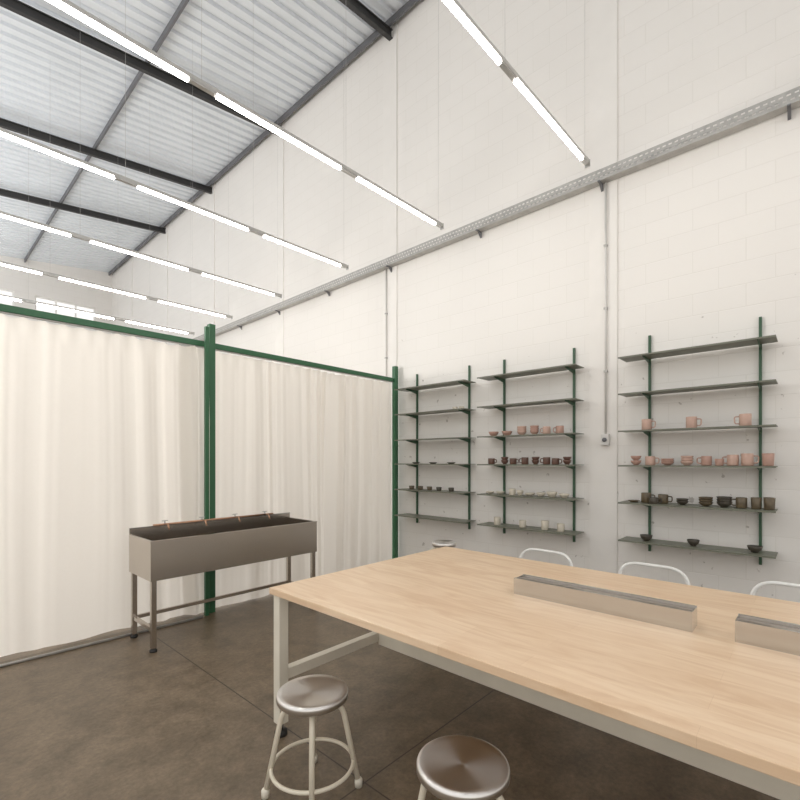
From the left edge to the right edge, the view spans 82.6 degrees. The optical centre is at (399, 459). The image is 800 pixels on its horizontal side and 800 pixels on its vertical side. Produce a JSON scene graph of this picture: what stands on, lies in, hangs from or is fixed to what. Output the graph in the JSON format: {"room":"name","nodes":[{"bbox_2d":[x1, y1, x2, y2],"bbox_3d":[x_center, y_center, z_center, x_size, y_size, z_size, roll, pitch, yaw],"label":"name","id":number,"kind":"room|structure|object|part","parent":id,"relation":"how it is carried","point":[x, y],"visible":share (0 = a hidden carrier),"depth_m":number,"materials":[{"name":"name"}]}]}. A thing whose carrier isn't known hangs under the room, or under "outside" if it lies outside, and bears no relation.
{"room":"art studio","nodes":[
{"label":"art studio","id":0,"kind":"room"},
{"bbox_2d":[0,255,111,333],"bbox_3d":[-14.262,-2.600,11.669,0.200,8.300,12.000,0,0,42],"label":"wall","id":1,"kind":"structure","parent":0,"point":[25,285],"depth_m":14.86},
{"bbox_2d":[0,288,13,315],"bbox_3d":[-12.912,-4.840,13.110,0.050,0.780,2.750,0,0,42],"label":"window","id":2,"kind":"structure","parent":1,"relation":"in","point":[12,292],"depth_m":14.08,"materials":[{"name":"white paint"}]},
{"bbox_2d":[35,296,94,330],"bbox_3d":[-11.091,-4.840,15.104,0.050,0.780,1.650,0,0,42],"label":"window","id":3,"kind":"structure","parent":1,"relation":"in","point":[56,301],"depth_m":15.09,"materials":[{"name":"white paint"}]},
{"bbox_2d":[0,0,408,272],"bbox_3d":[-5.998,-5.894,4.258,22.600,1.509,12.200,0,0,42],"label":"ceiling","id":4,"kind":"structure","parent":0,"point":[265,55],"depth_m":7.91,"materials":[{"name":"metal"}]},
{"bbox_2d":[0,294,194,334],"bbox_3d":[-7.121,-4.643,7.642,0.049,3.681,7.180,0,0,44],"label":"linear light","id":5,"kind":"object","parent":4,"relation":"hanging from","point":[1,295],"visible":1,"depth_m":8.80,"materials":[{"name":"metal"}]},
{"bbox_2d":[24,0,188,261],"bbox_3d":[-3.527,-6.240,6.741,22.300,0.096,0.030,0,0,42],"label":"roof beam","id":6,"kind":"structure","parent":4,"relation":"attached to","point":[182,5],"depth_m":8.02,"materials":[{"name":"grey metal"}]},
{"bbox_2d":[0,261,232,318],"bbox_3d":[-5.836,-4.643,6.469,0.049,3.681,7.180,0,0,44],"label":"linear light","id":7,"kind":"object","parent":4,"relation":"hanging from","point":[2,263],"visible":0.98,"depth_m":7.49,"materials":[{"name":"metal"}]},
{"bbox_2d":[0,211,281,297],"bbox_3d":[-4.551,-4.643,5.295,0.049,3.681,7.180,0,0,44],"label":"linear light","id":8,"kind":"object","parent":4,"relation":"hanging from","point":[2,214],"visible":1,"depth_m":6.16,"materials":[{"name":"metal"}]},
{"bbox_2d":[0,0,348,269],"bbox_3d":[-3.267,-4.643,4.122,0.049,3.681,7.180,0,0,44],"label":"linear light","id":9,"kind":"object","parent":4,"relation":"hanging from","point":[5,133],"visible":1,"depth_m":4.71,"materials":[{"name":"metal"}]},
{"bbox_2d":[46,0,443,229],"bbox_3d":[-1.982,-4.643,2.949,0.049,3.681,7.180,0,0,44],"label":"linear light","id":10,"kind":"object","parent":4,"relation":"hanging from","point":[67,6],"visible":1,"depth_m":3.65,"materials":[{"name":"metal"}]},
{"bbox_2d":[108,0,419,275],"bbox_3d":[-1.976,-6.516,8.440,22.300,0.096,0.030,0,0,42],"label":"roof beam","id":11,"kind":"structure","parent":4,"relation":"attached to","point":[410,3],"depth_m":8.33,"materials":[{"name":"grey metal"}]},
{"bbox_2d":[442,0,589,167],"bbox_3d":[-0.697,-4.643,1.776,0.049,3.681,7.180,0,0,44],"label":"linear light","id":12,"kind":"object","parent":4,"relation":"hanging from","point":[454,6],"visible":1,"depth_m":3.33,"materials":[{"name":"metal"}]},
{"bbox_2d":[215,351,391,607],"bbox_3d":[-1.036,0.204,5.702,0.105,2.679,2.695,0,0,42],"label":"curtain","id":13,"kind":"object","parent":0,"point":[308,444],"visible":0.89,"depth_m":5.51,"materials":[{"name":"fabric"}]},
{"bbox_2d":[0,594,779,799],"bbox_3d":[-5.961,1.610,4.224,22.500,0.120,12.200,0,0,42],"label":"floor","id":14,"kind":"structure","parent":0,"point":[192,718],"depth_m":2.62,"materials":[{"name":"concrete"}]},
{"bbox_2d":[0,615,202,666],"bbox_3d":[-3.686,1.538,2.683,0.028,0.024,5.000,0,0,44],"label":"pipe","id":15,"kind":"object","parent":14,"relation":"on","point":[198,617],"visible":1,"depth_m":3.79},
{"bbox_2d":[0,313,209,656],"bbox_3d":[-3.274,0.203,3.331,3.700,2.678,0.118,0,0,-45],"label":"curtain","id":16,"kind":"object","parent":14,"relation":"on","point":[102,434],"visible":0.89,"depth_m":3.91,"materials":[{"name":"fabric"}]},
{"bbox_2d":[204,326,208,615],"bbox_3d":[-1.928,0.110,4.540,0.038,2.880,0.038,0,0,42],"label":"post","id":17,"kind":"object","parent":14,"relation":"on","point":[206,328],"visible":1,"depth_m":4.53,"materials":[{"name":"metal"}]},
{"bbox_2d":[207,324,214,612],"bbox_3d":[-1.925,0.085,4.639,0.062,2.930,0.062,0,0,42],"label":"post","id":18,"kind":"object","parent":14,"relation":"on","point":[211,326],"visible":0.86,"depth_m":4.62,"materials":[{"name":"metal"}]},
{"bbox_2d":[0,303,203,347],"bbox_3d":[-3.768,-1.171,2.827,0.053,0.067,5.090,0,0,44],"label":"rail","id":19,"kind":"object","parent":18,"relation":"attached to","point":[4,309],"visible":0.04,"depth_m":3.94,"materials":[{"name":"metal"}]},
{"bbox_2d":[215,343,392,382],"bbox_3d":[-1.028,-1.171,5.696,0.050,0.067,2.695,0,0,42],"label":"rail","id":20,"kind":"object","parent":18,"relation":"attached to","point":[218,347],"visible":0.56,"depth_m":5.43,"materials":[{"name":"metal"}]},
{"bbox_2d":[129,511,316,652],"bbox_3d":[-1.627,1.050,4.411,0.520,1.000,1.648,0,0,42],"label":"trough","id":21,"kind":"object","parent":14,"relation":"on","point":[163,551],"visible":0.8,"depth_m":4.15,"materials":[{"name":"silver metal"}]},
{"bbox_3d":[-2.325,1.248,3.979,0.040,0.545,0.040,0,0,42],"label":"leg","id":22,"kind":"part","parent":21,"relation":"part of","materials":[{"name":"silver metal"}]},
{"bbox_3d":[-1.993,1.248,3.675,0.040,0.545,0.040,0,0,42],"label":"leg","id":23,"kind":"part","parent":21,"relation":"part of","materials":[{"name":"silver metal"}]},
{"bbox_3d":[-1.260,1.248,5.145,0.040,0.545,0.040,0,0,42],"label":"leg","id":24,"kind":"part","parent":21,"relation":"part of","materials":[{"name":"silver metal"}]},
{"bbox_3d":[-0.928,1.248,4.842,0.040,0.545,0.040,0,0,42],"label":"leg","id":25,"kind":"part","parent":21,"relation":"part of","materials":[{"name":"silver metal"}]},
{"bbox_2d":[261,674,362,799],"bbox_3d":[-0.408,1.312,2.128,0.393,0.475,0.393,0,0,28],"label":"stool","id":26,"kind":"object","parent":14,"relation":"on","point":[311,696],"visible":1,"depth_m":2.09,"materials":[{"name":"brushed stainless steel"},{"name":"cream paint"}]},
{"bbox_3d":[-0.528,1.325,2.107,0.206,0.405,0.025,0,0,-10],"label":"leg","id":27,"kind":"part","parent":26,"relation":"part of","materials":[{"name":"beige paint"}]},
{"bbox_3d":[-0.408,1.094,2.128,0.330,0.038,0.330,0,0,-10],"label":"seat","id":28,"kind":"part","parent":26,"relation":"part of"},
{"bbox_3d":[-0.388,1.325,2.008,0.025,0.405,0.206,0,0,-10],"label":"leg","id":29,"kind":"part","parent":26,"relation":"part of","materials":[{"name":"beige paint"}]},
{"bbox_3d":[-0.428,1.325,2.247,0.025,0.405,0.206,0,0,-10],"label":"leg","id":30,"kind":"part","parent":26,"relation":"part of","materials":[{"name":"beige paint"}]},
{"bbox_3d":[-0.288,1.325,2.148,0.206,0.405,0.025,0,0,-10],"label":"leg","id":31,"kind":"part","parent":26,"relation":"part of","materials":[{"name":"beige paint"}]},
{"bbox_2d":[392,366,397,558],"bbox_3d":[-0.071,0.085,6.714,0.065,2.930,0.065,0,0,42],"label":"post","id":32,"kind":"object","parent":14,"relation":"on","point":[394,368],"visible":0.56,"depth_m":6.69,"materials":[{"name":"metal"}]},
{"bbox_2d":[430,540,455,549],"bbox_3d":[0.405,1.150,4.180,0.393,0.800,0.393,0,0,-20],"label":"stool","id":33,"kind":"object","parent":14,"relation":"on","point":[437,543],"visible":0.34,"depth_m":4.14,"materials":[{"name":"beige paint"}]},
{"bbox_2d":[416,735,509,799],"bbox_3d":[0.224,1.312,1.624,0.393,0.475,0.393,0,0,-22],"label":"stool","id":34,"kind":"object","parent":14,"relation":"on","point":[450,767],"visible":1,"depth_m":1.59,"materials":[{"name":"brushed stainless steel"},{"name":"cream paint"}]},
{"bbox_3d":[0.111,1.325,1.670,0.206,0.405,0.025,0,0,22],"label":"leg","id":35,"kind":"part","parent":34,"relation":"part of","materials":[{"name":"beige paint"}]},
{"bbox_2d":[269,546,799,799],"bbox_3d":[0.939,1.135,2.163,3.030,0.830,1.660,0,0,42],"label":"work table","id":36,"kind":"object","parent":14,"relation":"on","point":[702,698],"visible":0.84,"depth_m":1.86,"materials":[{"name":"brown wood"}]},
{"bbox_3d":[-0.672,1.118,2.571,0.060,0.724,0.060,0,0,42],"label":"leg","id":37,"kind":"part","parent":36,"relation":"part of","materials":[{"name":"beige paint"}]},
{"bbox_2d":[514,574,696,631],"bbox_3d":[0.954,0.677,2.216,0.820,0.085,0.110,0,0,42],"label":"trough","id":38,"kind":"object","parent":36,"relation":"on","point":[676,615],"visible":1,"depth_m":2.14,"materials":[{"name":"metal"}]},
{"bbox_3d":[1.256,0.677,1.941,0.003,0.079,0.104,0,0,42],"label":"plate","id":39,"kind":"part","parent":38,"relation":"part of","materials":[{"name":"metal"}]},
{"bbox_2d":[735,614,799,655],"bbox_3d":[1.680,0.677,1.554,0.855,0.085,0.110,0,0,42],"label":"trough","id":40,"kind":"object","parent":36,"relation":"on","point":[780,636],"visible":1,"depth_m":1.75,"materials":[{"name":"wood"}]},
{"bbox_2d":[520,548,572,566],"bbox_3d":[1.009,1.133,3.456,0.453,0.838,0.467,0,0,42],"label":"chair","id":41,"kind":"object","parent":14,"relation":"on","point":[528,549],"visible":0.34,"depth_m":3.60,"materials":[{"name":"white paint"}]},
{"bbox_2d":[618,562,689,584],"bbox_3d":[1.584,1.133,2.958,0.453,0.838,0.467,0,0,42],"label":"chair","id":42,"kind":"object","parent":14,"relation":"on","point":[622,567],"visible":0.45,"depth_m":3.10,"materials":[{"name":"white paint"}]},
{"bbox_2d":[750,581,799,594],"bbox_3d":[2.142,1.133,2.449,0.453,0.838,0.467,0,0,42],"label":"chair","id":43,"kind":"object","parent":14,"relation":"on","point":[755,588],"visible":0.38,"depth_m":2.69,"materials":[{"name":"white paint"}]},
{"bbox_2d":[112,0,799,602],"bbox_3d":[-1.841,-2.750,8.587,22.300,8.600,0.200,0,0,42],"label":"wall","id":44,"kind":"structure","parent":0,"point":[708,235],"depth_m":5.32,"materials":[{"name":"paint"}]},
{"bbox_2d":[0,188,165,233],"bbox_3d":[-10.607,-5.692,8.331,0.070,1.575,12.000,0,0,42],"label":"roof beam","id":45,"kind":"structure","parent":44,"relation":"attached to","point":[3,192],"depth_m":11.23,"materials":[{"name":"black metal"}]},
{"bbox_2d":[0,118,211,193],"bbox_3d":[-8.517,-5.692,6.423,0.070,1.575,12.000,0,0,42],"label":"roof beam","id":46,"kind":"structure","parent":44,"relation":"attached to","point":[6,124],"depth_m":9.11,"materials":[{"name":"black metal"}]},
{"bbox_2d":[129,256,131,336],"bbox_3d":[-8.708,-2.500,14.710,0.280,8.100,0.018,0,0,42],"label":"trim","id":47,"kind":"structure","parent":44,"relation":"attached to","point":[130,258],"depth_m":14.69,"materials":[{"name":"paint"}]},
{"bbox_2d":[0,0,278,135],"bbox_3d":[-6.375,-5.692,4.467,0.070,1.575,12.000,0,0,42],"label":"roof beam","id":48,"kind":"structure","parent":44,"relation":"attached to","point":[18,7],"depth_m":6.75,"materials":[{"name":"black metal"}]},
{"bbox_2d":[163,225,167,343],"bbox_3d":[-6.567,-2.500,12.755,0.280,8.100,0.018,0,0,42],"label":"trim","id":49,"kind":"structure","parent":44,"relation":"attached to","point":[165,236],"depth_m":12.74,"materials":[{"name":"paint"}]},
{"bbox_2d":[209,183,214,324],"bbox_3d":[-4.492,-2.500,10.860,0.280,8.100,0.018,0,0,42],"label":"trim","id":50,"kind":"structure","parent":44,"relation":"attached to","point":[211,196],"depth_m":10.82,"materials":[{"name":"paint"}]},
{"bbox_2d":[275,122,283,363],"bbox_3d":[-2.358,-2.500,8.912,0.280,8.100,0.018,0,0,42],"label":"trim","id":51,"kind":"structure","parent":44,"relation":"attached to","point":[279,141],"depth_m":8.90,"materials":[{"name":"paint"}]},
{"bbox_2d":[339,0,392,40],"bbox_3d":[-4.167,-5.692,2.451,0.070,1.575,12.000,0,0,42],"label":"roof beam","id":52,"kind":"structure","parent":44,"relation":"attached to","point":[356,6],"depth_m":6.52,"materials":[{"name":"black metal"}]},
{"bbox_2d":[385,269,387,382],"bbox_3d":[-0.222,-1.490,6.905,0.080,2.820,0.065,0,0,42],"label":"conduit","id":53,"kind":"object","parent":44,"relation":"attached to","point":[386,313],"visible":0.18,"depth_m":6.91,"materials":[{"name":"grey plastic"}]},
{"bbox_2d":[383,21,396,494],"bbox_3d":[-0.150,-2.500,6.895,0.280,8.100,0.018,0,0,42],"label":"wall column","id":54,"kind":"structure","parent":44,"relation":"attached to","point":[389,47],"depth_m":6.89,"materials":[{"name":"paint"}]},
{"bbox_2d":[394,365,475,528],"bbox_3d":[0.457,-0.165,6.151,1.180,2.130,0.300,0,0,42],"label":"shelving unit","id":55,"kind":"object","parent":44,"relation":"attached to","point":[468,382],"visible":0.99,"depth_m":5.99,"materials":[{"name":"green paint"}]},
{"bbox_2d":[179,86,799,345],"bbox_3d":[-2.513,-2.922,8.964,20.800,0.185,0.111,0,0,42],"label":"cable tray","id":56,"kind":"object","parent":44,"relation":"attached to","point":[774,111],"visible":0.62,"depth_m":4.93,"materials":[{"name":"grey metal"}]},
{"bbox_2d":[477,348,583,541],"bbox_3d":[1.470,-0.165,5.225,1.185,2.130,0.300,0,0,42],"label":"shelving unit","id":57,"kind":"object","parent":44,"relation":"attached to","point":[572,368],"visible":1,"depth_m":5.11,"materials":[{"name":"green paint"}]},
{"bbox_2d":[488,458,496,463],"bbox_3d":[1.113,0.015,5.502,0.080,0.070,0.107,0,0,-17],"label":"mug","id":58,"kind":"object","parent":57,"relation":"on","point":[490,460],"visible":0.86,"depth_m":5.48,"materials":[{"name":"brown ceramic"}]},
{"bbox_2d":[489,431,498,435],"bbox_3d":[1.131,-0.313,5.495,0.124,0.055,0.124,0,0,42],"label":"bowl","id":59,"kind":"object","parent":57,"relation":"on","point":[494,433],"visible":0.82,"depth_m":5.45,"materials":[{"name":"pink ceramic"}]},
{"bbox_2d":[494,517,500,524],"bbox_3d":[1.168,0.730,5.461,0.084,0.090,0.084,0,0,42],"label":"cup","id":60,"kind":"object","parent":57,"relation":"on","point":[497,520],"visible":1,"depth_m":5.43,"materials":[{"name":"beige ceramic"}]},
{"bbox_2d":[502,431,511,434],"bbox_3d":[1.264,-0.313,5.373,0.124,0.055,0.124,0,0,42],"label":"bowl","id":61,"kind":"object","parent":57,"relation":"on","point":[503,432],"visible":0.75,"depth_m":5.33,"materials":[{"name":"pink ceramic"}]},
{"bbox_2d":[509,488,515,494],"bbox_3d":[1.315,0.372,5.326,0.080,0.075,0.080,0,0,42],"label":"cup","id":62,"kind":"object","parent":57,"relation":"on","point":[512,491],"visible":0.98,"depth_m":5.30,"materials":[{"name":"beige ceramic"}]},
{"bbox_2d":[510,458,518,463],"bbox_3d":[1.327,0.015,5.306,0.080,0.070,0.107,0,0,-17],"label":"mug","id":63,"kind":"object","parent":57,"relation":"on","point":[512,460],"visible":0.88,"depth_m":5.28,"materials":[{"name":"brown ceramic"}]},
{"bbox_2d":[517,490,523,495],"bbox_3d":[1.389,0.380,5.259,0.080,0.060,0.080,0,0,42],"label":"cup","id":64,"kind":"object","parent":57,"relation":"on","point":[520,492],"visible":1,"depth_m":5.23,"materials":[{"name":"beige ceramic"}]},
{"bbox_2d":[517,431,526,434],"bbox_3d":[1.404,-0.310,5.245,0.110,0.050,0.110,0,0,42],"label":"bowl","id":65,"kind":"object","parent":57,"relation":"on","point":[518,432],"visible":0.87,"depth_m":5.21,"materials":[{"name":"ceramic"}]},
{"bbox_2d":[519,520,525,527],"bbox_3d":[1.411,0.735,5.238,0.084,0.080,0.084,0,0,42],"label":"cup","id":66,"kind":"object","parent":57,"relation":"on","point":[522,523],"visible":1,"depth_m":5.21,"materials":[{"name":"beige ceramic"}]},
{"bbox_2d":[519,457,528,463],"bbox_3d":[1.420,0.009,5.221,0.108,0.080,0.080,0,0,12],"label":"mug","id":67,"kind":"object","parent":57,"relation":"on","point":[524,460],"visible":0.88,"depth_m":5.19,"materials":[{"name":"brown ceramic"}]},
{"bbox_2d":[530,430,538,433],"bbox_3d":[1.518,-0.310,5.141,0.100,0.050,0.100,0,0,42],"label":"bowl","id":68,"kind":"object","parent":57,"relation":"on","point":[531,431],"visible":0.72,"depth_m":5.11,"materials":[{"name":"pink ceramic"}]},
{"bbox_2d":[536,492,544,496],"bbox_3d":[1.574,0.387,5.090,0.100,0.045,0.100,0,0,42],"label":"bowl","id":69,"kind":"object","parent":57,"relation":"on","point":[540,494],"visible":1,"depth_m":5.07,"materials":[{"name":"beige ceramic"}]},
{"bbox_2d":[541,520,548,529],"bbox_3d":[1.611,0.725,5.056,0.084,0.100,0.084,0,0,42],"label":"cup","id":70,"kind":"object","parent":57,"relation":"on","point":[544,523],"visible":1,"depth_m":5.03,"materials":[{"name":"beige ceramic"}]},
{"bbox_2d":[540,457,549,463],"bbox_3d":[1.612,0.009,5.046,0.108,0.080,0.080,0,0,12],"label":"mug","id":71,"kind":"object","parent":57,"relation":"on","point":[546,460],"visible":1,"depth_m":5.01,"materials":[{"name":"brown ceramic"}]},
{"bbox_2d":[540,426,550,433],"bbox_3d":[1.622,-0.328,5.056,0.084,0.085,0.111,0,0,-14],"label":"mug","id":72,"kind":"object","parent":57,"relation":"on","point":[546,429],"visible":0.86,"depth_m":5.01,"materials":[{"name":"ceramic"}]},
{"bbox_2d":[546,491,556,496],"bbox_3d":[1.670,0.380,5.002,0.120,0.060,0.120,0,0,42],"label":"bowl","id":73,"kind":"object","parent":57,"relation":"on","point":[549,493],"visible":0.99,"depth_m":4.96,"materials":[{"name":"beige ceramic"}]},
{"bbox_2d":[552,458,561,464],"bbox_3d":[1.703,0.015,4.962,0.080,0.070,0.107,0,0,-17],"label":"mug","id":74,"kind":"object","parent":57,"relation":"on","point":[555,461],"visible":1,"depth_m":4.94,"materials":[{"name":"brown ceramic"}]},
{"bbox_2d":[553,426,563,432],"bbox_3d":[1.723,-0.328,4.944,0.111,0.085,0.084,0,0,11],"label":"mug","id":75,"kind":"object","parent":57,"relation":"on","point":[559,429],"visible":0.78,"depth_m":4.91,"materials":[{"name":"pink ceramic"}]},
{"bbox_2d":[557,523,564,531],"bbox_3d":[1.744,0.732,4.935,0.084,0.085,0.084,0,0,42],"label":"cup","id":76,"kind":"object","parent":57,"relation":"on","point":[560,526],"visible":1,"depth_m":4.90,"materials":[{"name":"beige ceramic"}]},
{"bbox_2d":[559,493,569,497],"bbox_3d":[1.773,0.387,4.908,0.110,0.045,0.110,0,0,42],"label":"bowl","id":77,"kind":"object","parent":57,"relation":"on","point":[563,495],"visible":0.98,"depth_m":4.87,"materials":[{"name":"beige ceramic"}]},
{"bbox_2d":[563,460,570,464],"bbox_3d":[1.795,0.025,4.888,0.088,0.050,0.088,0,0,42],"label":"bowl","id":78,"kind":"object","parent":57,"relation":"on","point":[566,462],"visible":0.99,"depth_m":4.86,"materials":[{"name":"brown ceramic"}]},
{"bbox_2d":[589,0,616,573],"bbox_3d":[2.143,-2.500,4.802,0.280,8.100,0.018,0,0,42],"label":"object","id":79,"kind":"structure","parent":44,"relation":"attached to","point":[602,13],"depth_m":4.80,"materials":[{"name":"paint"}]},
{"bbox_2d":[601,182,609,445],"bbox_3d":[2.141,-1.525,4.747,0.080,2.750,0.065,0,0,42],"label":"conduit","id":80,"kind":"object","parent":44,"relation":"attached to","point":[605,438],"visible":1,"depth_m":4.75,"materials":[{"name":"grey plastic"}]},
{"bbox_2d":[618,317,777,564],"bbox_3d":[2.660,-0.165,4.139,1.187,2.130,0.300,0,0,42],"label":"shelving unit","id":81,"kind":"object","parent":44,"relation":"attached to","point":[760,340],"visible":0.97,"depth_m":4.09,"materials":[{"name":"green paint"}]},
{"bbox_2d":[631,460,640,464],"bbox_3d":[2.297,0.027,4.429,0.096,0.045,0.096,0,0,42],"label":"bowl","id":82,"kind":"object","parent":81,"relation":"on","point":[634,462],"visible":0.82,"depth_m":4.40,"materials":[{"name":"pink ceramic"}]},
{"bbox_2d":[631,456,640,459],"bbox_3d":[2.297,-0.018,4.429,0.096,0.045,0.096,0,0,42],"label":"bowl","id":83,"kind":"object","parent":82,"relation":"on","point":[632,457],"visible":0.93,"depth_m":4.40,"materials":[{"name":"pink ceramic"}]},
{"bbox_2d":[640,534,652,540],"bbox_3d":[2.364,0.747,4.369,0.110,0.055,0.110,0,0,42],"label":"bowl","id":84,"kind":"object","parent":81,"relation":"on","point":[646,537],"visible":1,"depth_m":4.34,"materials":[{"name":"ceramic"}]},
{"bbox_2d":[641,492,654,502],"bbox_3d":[2.368,0.362,4.356,0.086,0.095,0.112,0,0,-15],"label":"mug","id":85,"kind":"object","parent":81,"relation":"on","point":[645,496],"visible":0.77,"depth_m":4.33,"materials":[{"name":"ceramic"}]},
{"bbox_2d":[642,419,655,429],"bbox_3d":[2.370,-0.338,4.353,0.086,0.105,0.112,0,0,-16],"label":"mug","id":86,"kind":"object","parent":81,"relation":"on","point":[646,423],"visible":0.8,"depth_m":4.33,"materials":[{"name":"ceramic"}]},
{"bbox_2d":[645,456,659,464],"bbox_3d":[2.393,0.007,4.332,0.086,0.085,0.112,0,0,-15],"label":"mug","id":87,"kind":"object","parent":81,"relation":"on","point":[649,460],"visible":0.86,"depth_m":4.31,"materials":[{"name":"ceramic"}]},
{"bbox_2d":[649,497,661,503],"bbox_3d":[2.385,0.380,4.247,0.108,0.060,0.072,0,0,27],"label":"mug","id":88,"kind":"object","parent":81,"relation":"on","point":[652,500],"visible":1,"depth_m":4.23,"materials":[{"name":"ceramic"}]},
{"bbox_2d":[658,494,672,503],"bbox_3d":[2.484,0.367,4.276,0.086,0.085,0.112,0,0,-15],"label":"mug","id":89,"kind":"object","parent":81,"relation":"on","point":[664,497],"visible":0.93,"depth_m":4.25,"materials":[{"name":"ceramic"}]},
{"bbox_2d":[661,462,673,464],"bbox_3d":[2.497,0.034,4.247,0.110,0.032,0.110,0,0,42],"label":"bowl","id":90,"kind":"object","parent":81,"relation":"on","point":[664,463],"visible":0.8,"depth_m":4.21,"materials":[{"name":"pink ceramic"}]},
{"bbox_2d":[676,500,688,504],"bbox_3d":[2.586,0.392,4.166,0.100,0.036,0.100,0,0,42],"label":"bowl","id":91,"kind":"object","parent":81,"relation":"on","point":[678,502],"visible":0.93,"depth_m":4.13,"materials":[{"name":"ceramic"}]},
{"bbox_2d":[676,498,688,500],"bbox_3d":[2.586,0.371,4.166,0.100,0.036,0.100,0,0,42],"label":"bowl","id":92,"kind":"object","parent":91,"relation":"on","point":[678,499],"visible":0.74,"depth_m":4.14,"materials":[{"name":"ceramic"}]},
{"bbox_2d":[681,461,693,464],"bbox_3d":[2.618,0.029,4.150,0.104,0.040,0.104,0,0,42],"label":"bowl","id":93,"kind":"object","parent":81,"relation":"on","point":[682,462],"visible":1,"depth_m":4.12,"materials":[{"name":"ceramic"}]},
{"bbox_2d":[681,458,693,460],"bbox_3d":[2.618,0.005,4.150,0.104,0.040,0.104,0,0,42],"label":"bowl","id":94,"kind":"object","parent":93,"relation":"on","point":[682,459],"visible":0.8,"depth_m":4.11,"materials":[{"name":"ceramic"}]},
{"bbox_2d":[687,539,699,545],"bbox_3d":[2.648,0.747,4.109,0.100,0.055,0.100,0,0,42],"label":"bowl","id":95,"kind":"object","parent":81,"relation":"on","point":[693,542],"visible":1,"depth_m":4.08,"materials":[{"name":"ceramic"}]},
{"bbox_2d":[686,416,701,427],"bbox_3d":[2.651,-0.338,4.116,0.112,0.105,0.086,0,0,11],"label":"mug","id":96,"kind":"object","parent":81,"relation":"on","point":[691,422],"visible":0.91,"depth_m":4.08,"materials":[{"name":"ceramic"}]},
{"bbox_2d":[696,456,711,465],"bbox_3d":[2.709,0.007,4.046,0.108,0.085,0.080,0,0,17],"label":"mug","id":97,"kind":"object","parent":81,"relation":"on","point":[705,460],"visible":1,"depth_m":4.01,"materials":[{"name":"pink ceramic"}]},
{"bbox_2d":[699,502,712,505],"bbox_3d":[2.718,0.392,4.045,0.112,0.036,0.112,0,0,42],"label":"bowl","id":98,"kind":"object","parent":81,"relation":"on","point":[701,503],"visible":0.91,"depth_m":4.01,"materials":[{"name":"ceramic"}]},
{"bbox_2d":[698,499,712,502],"bbox_3d":[2.718,0.369,4.045,0.112,0.036,0.112,0,0,42],"label":"bowl","id":99,"kind":"object","parent":98,"relation":"on","point":[706,501],"visible":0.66,"depth_m":4.00,"materials":[{"name":"ceramic"}]},
{"bbox_2d":[699,497,712,499],"bbox_3d":[2.718,0.347,4.045,0.112,0.036,0.112,0,0,42],"label":"bowl","id":100,"kind":"object","parent":99,"relation":"on","point":[700,498],"visible":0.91,"depth_m":4.01,"materials":[{"name":"ceramic"}]},
{"bbox_2d":[715,459,723,465],"bbox_3d":[2.792,0.019,3.977,0.070,0.060,0.070,0,0,42],"label":"cup","id":101,"kind":"object","parent":81,"relation":"on","point":[718,462],"visible":1,"depth_m":3.95,"materials":[{"name":"pink ceramic"}]},
{"bbox_2d":[716,501,732,506],"bbox_3d":[2.818,0.387,3.954,0.116,0.046,0.116,0,0,42],"label":"bowl","id":102,"kind":"object","parent":81,"relation":"on","point":[721,504],"visible":0.9,"depth_m":3.92,"materials":[{"name":"ceramic"}]},
{"bbox_2d":[716,499,731,501],"bbox_3d":[2.818,0.364,3.954,0.116,0.046,0.116,0,0,42],"label":"bowl","id":103,"kind":"object","parent":102,"relation":"on","point":[718,500],"visible":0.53,"depth_m":3.92,"materials":[{"name":"ceramic"}]},
{"bbox_2d":[716,496,731,499],"bbox_3d":[2.818,0.343,3.954,0.116,0.046,0.116,0,0,42],"label":"bowl","id":104,"kind":"object","parent":103,"relation":"on","point":[718,497],"visible":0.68,"depth_m":3.92,"materials":[{"name":"ceramic"}]},
{"bbox_2d":[722,455,738,465],"bbox_3d":[2.849,0.002,3.916,0.111,0.095,0.084,0,0,11],"label":"mug","id":105,"kind":"object","parent":81,"relation":"on","point":[732,460],"visible":1,"depth_m":3.88,"materials":[{"name":"ceramic"}]},
{"bbox_2d":[731,497,746,508],"bbox_3d":[2.893,0.364,3.876,0.108,0.090,0.080,0,0,12],"label":"mug","id":106,"kind":"object","parent":81,"relation":"on","point":[741,502],"visible":1,"depth_m":3.85,"materials":[{"name":"ceramic"}]},
{"bbox_2d":[734,413,751,425],"bbox_3d":[2.913,-0.338,3.856,0.112,0.105,0.086,0,0,5],"label":"mug","id":107,"kind":"object","parent":81,"relation":"on","point":[744,419],"visible":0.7,"depth_m":3.83,"materials":[{"name":"ceramic"}]},
{"bbox_2d":[741,453,758,465],"bbox_3d":[2.940,-0.003,3.833,0.086,0.105,0.112,0,0,-16],"label":"mug","id":108,"kind":"object","parent":81,"relation":"on","point":[747,459],"visible":1,"depth_m":3.81,"materials":[{"name":"ceramic"}]},
{"bbox_2d":[747,545,762,552],"bbox_3d":[2.973,0.747,3.812,0.110,0.055,0.110,0,0,42],"label":"bowl","id":109,"kind":"object","parent":81,"relation":"on","point":[753,548],"visible":1,"depth_m":3.79,"materials":[{"name":"ceramic"}]},
{"bbox_2d":[751,497,761,508],"bbox_3d":[2.980,0.362,3.806,0.076,0.095,0.076,0,0,42],"label":"cup","id":110,"kind":"object","parent":81,"relation":"on","point":[756,502],"visible":1,"depth_m":3.78,"materials":[{"name":"ceramic"}]},
{"bbox_2d":[762,453,774,465],"bbox_3d":[3.038,-0.003,3.754,0.084,0.105,0.084,0,0,42],"label":"cup","id":111,"kind":"object","parent":81,"relation":"on","point":[767,458],"visible":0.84,"depth_m":3.72,"materials":[{"name":"pink ceramic"}]},
{"bbox_2d":[763,497,775,509],"bbox_3d":[3.043,0.359,3.748,0.080,0.100,0.080,0,0,42],"label":"cup","id":112,"kind":"object","parent":81,"relation":"on","point":[769,502],"visible":1,"depth_m":3.72,"materials":[{"name":"ceramic"}]}
]}

